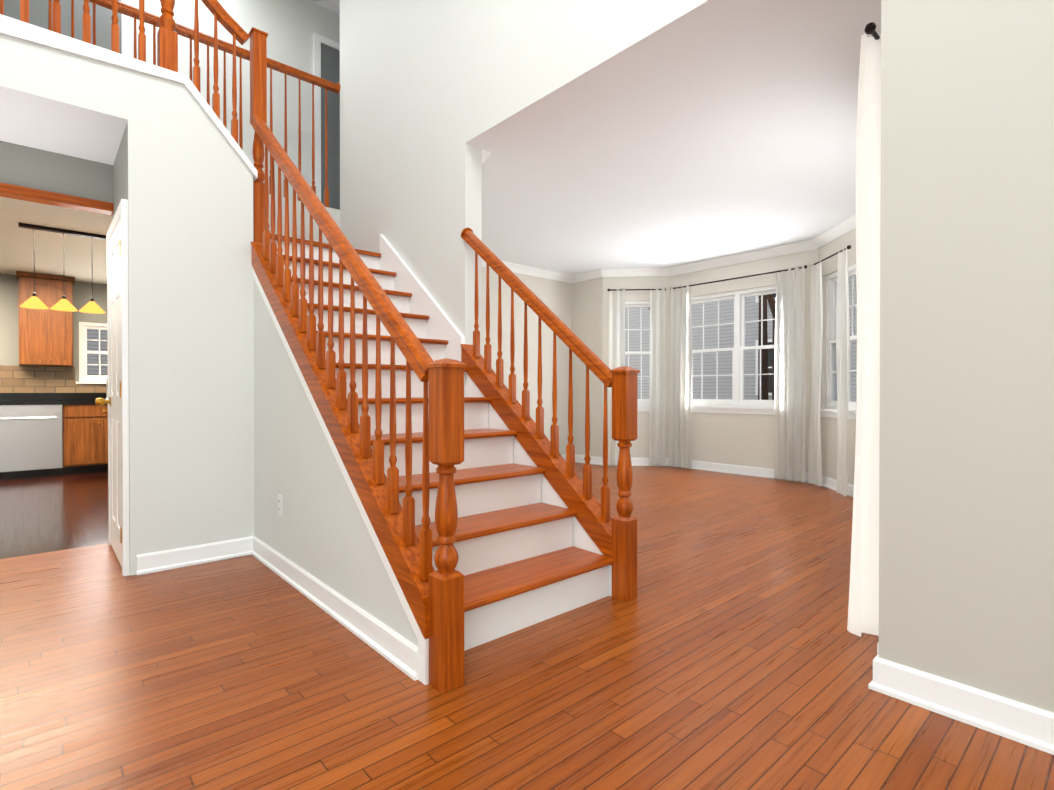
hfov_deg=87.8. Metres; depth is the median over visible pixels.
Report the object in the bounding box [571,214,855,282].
crown molding
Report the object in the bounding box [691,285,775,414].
bay window
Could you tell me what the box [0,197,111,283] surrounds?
ceiling
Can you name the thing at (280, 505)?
outlet
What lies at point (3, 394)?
backsplash
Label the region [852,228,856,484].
wall
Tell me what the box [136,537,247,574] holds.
baseboard
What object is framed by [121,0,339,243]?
wall
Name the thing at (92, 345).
house
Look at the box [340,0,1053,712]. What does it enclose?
wall
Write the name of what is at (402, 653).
baseboard
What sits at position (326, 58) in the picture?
door frame
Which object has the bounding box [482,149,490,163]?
crown molding
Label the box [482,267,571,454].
wall
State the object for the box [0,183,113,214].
trim
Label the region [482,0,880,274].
ceiling
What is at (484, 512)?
staircase
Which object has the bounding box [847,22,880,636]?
curtains
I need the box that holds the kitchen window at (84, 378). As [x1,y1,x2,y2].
[76,321,107,383]
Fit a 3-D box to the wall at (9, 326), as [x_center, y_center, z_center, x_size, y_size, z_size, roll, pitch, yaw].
[-6.985,-0.254,6.444,3.820,2.500,0.120,0,1,-42]
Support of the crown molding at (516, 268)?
attached to the wall at (554, 297)
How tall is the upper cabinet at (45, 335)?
1.130 m
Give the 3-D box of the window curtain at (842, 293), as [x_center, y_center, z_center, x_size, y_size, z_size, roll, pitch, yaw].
[3.152,-0.238,5.715,0.082,2.447,0.803,0,0,3]
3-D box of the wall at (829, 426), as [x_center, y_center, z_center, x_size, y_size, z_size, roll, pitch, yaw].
[3.325,-0.369,5.737,0.450,2.740,0.716,0,1,-42]
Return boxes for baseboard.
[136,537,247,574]
[248,536,417,680]
[575,454,853,496]
[868,646,1053,754]
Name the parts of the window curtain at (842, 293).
rod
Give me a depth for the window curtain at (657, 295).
7.56 m
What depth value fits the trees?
10.35 m
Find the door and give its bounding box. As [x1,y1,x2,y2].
[95,199,129,575]
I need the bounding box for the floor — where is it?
[0,462,1053,789]
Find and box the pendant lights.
[18,222,105,313]
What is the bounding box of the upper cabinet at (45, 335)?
[16,271,74,366]
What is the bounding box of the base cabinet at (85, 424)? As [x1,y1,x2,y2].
[64,403,107,474]
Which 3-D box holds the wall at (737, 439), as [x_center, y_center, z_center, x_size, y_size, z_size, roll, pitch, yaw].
[2.676,-0.377,6.944,0.180,2.740,2.331,0,1,-42]
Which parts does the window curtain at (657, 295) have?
rod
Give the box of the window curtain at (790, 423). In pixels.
[664,265,806,481]
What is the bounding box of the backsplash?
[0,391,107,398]
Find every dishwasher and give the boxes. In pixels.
[0,403,63,479]
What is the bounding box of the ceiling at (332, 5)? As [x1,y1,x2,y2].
[309,0,339,14]
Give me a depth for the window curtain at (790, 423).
6.38 m
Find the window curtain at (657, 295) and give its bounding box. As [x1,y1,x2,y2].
[608,288,665,465]
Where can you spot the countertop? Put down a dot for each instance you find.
(3, 402)
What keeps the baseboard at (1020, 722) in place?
attached to the wall at (436, 96)
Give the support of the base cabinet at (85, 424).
on the floor
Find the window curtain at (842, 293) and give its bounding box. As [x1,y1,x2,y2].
[808,245,850,495]
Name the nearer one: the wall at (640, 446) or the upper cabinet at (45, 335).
the upper cabinet at (45, 335)
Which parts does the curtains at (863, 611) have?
curtain rod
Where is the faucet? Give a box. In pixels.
[105,377,107,399]
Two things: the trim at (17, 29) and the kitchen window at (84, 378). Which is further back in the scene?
the kitchen window at (84, 378)
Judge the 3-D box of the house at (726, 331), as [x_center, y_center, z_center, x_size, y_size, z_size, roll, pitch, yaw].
[13.385,-3.510,16.521,10.300,9.120,19.600,0,1,-42]
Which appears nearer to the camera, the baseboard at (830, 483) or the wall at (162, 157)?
the wall at (162, 157)
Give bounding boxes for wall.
[0,34,253,575]
[0,273,106,383]
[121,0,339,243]
[254,280,428,683]
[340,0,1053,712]
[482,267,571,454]
[572,277,615,456]
[616,276,667,457]
[668,253,795,468]
[796,230,851,484]
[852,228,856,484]
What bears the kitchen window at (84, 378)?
in the wall at (9, 326)
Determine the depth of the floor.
1.96 m
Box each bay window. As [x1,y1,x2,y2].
[625,301,649,410]
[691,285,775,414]
[820,264,856,419]
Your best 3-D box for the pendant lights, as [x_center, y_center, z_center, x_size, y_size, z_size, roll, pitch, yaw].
[-4.190,-1.131,4.960,0.600,0.724,0.189,0,1,-42]
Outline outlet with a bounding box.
[278,494,282,515]
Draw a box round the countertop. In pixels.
[0,399,107,406]
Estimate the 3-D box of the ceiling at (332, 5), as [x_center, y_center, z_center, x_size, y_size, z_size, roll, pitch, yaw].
[0.285,-4.279,2.560,9.820,0.100,8.740,0,1,-42]
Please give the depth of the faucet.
7.39 m
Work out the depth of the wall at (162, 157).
3.25 m
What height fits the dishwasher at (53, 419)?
0.879 m
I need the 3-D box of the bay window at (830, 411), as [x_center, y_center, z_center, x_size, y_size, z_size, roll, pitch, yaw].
[3.290,-0.534,5.705,0.185,1.550,0.770,0,0,3]
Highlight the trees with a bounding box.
[648,294,775,399]
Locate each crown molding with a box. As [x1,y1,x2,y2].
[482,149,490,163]
[482,259,571,282]
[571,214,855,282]
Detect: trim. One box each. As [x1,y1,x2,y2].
[0,14,257,181]
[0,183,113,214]
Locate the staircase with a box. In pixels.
[0,0,639,693]
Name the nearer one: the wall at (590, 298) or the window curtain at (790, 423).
the window curtain at (790, 423)
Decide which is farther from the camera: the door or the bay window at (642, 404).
the bay window at (642, 404)
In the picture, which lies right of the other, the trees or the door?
the trees
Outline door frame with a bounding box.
[4,0,339,209]
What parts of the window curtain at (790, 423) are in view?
rod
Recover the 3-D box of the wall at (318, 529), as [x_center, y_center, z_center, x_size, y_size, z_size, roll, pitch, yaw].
[-1.028,0.097,2.744,0.060,1.847,2.105,0,1,-42]
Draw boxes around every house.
[87,329,107,375]
[625,275,856,401]

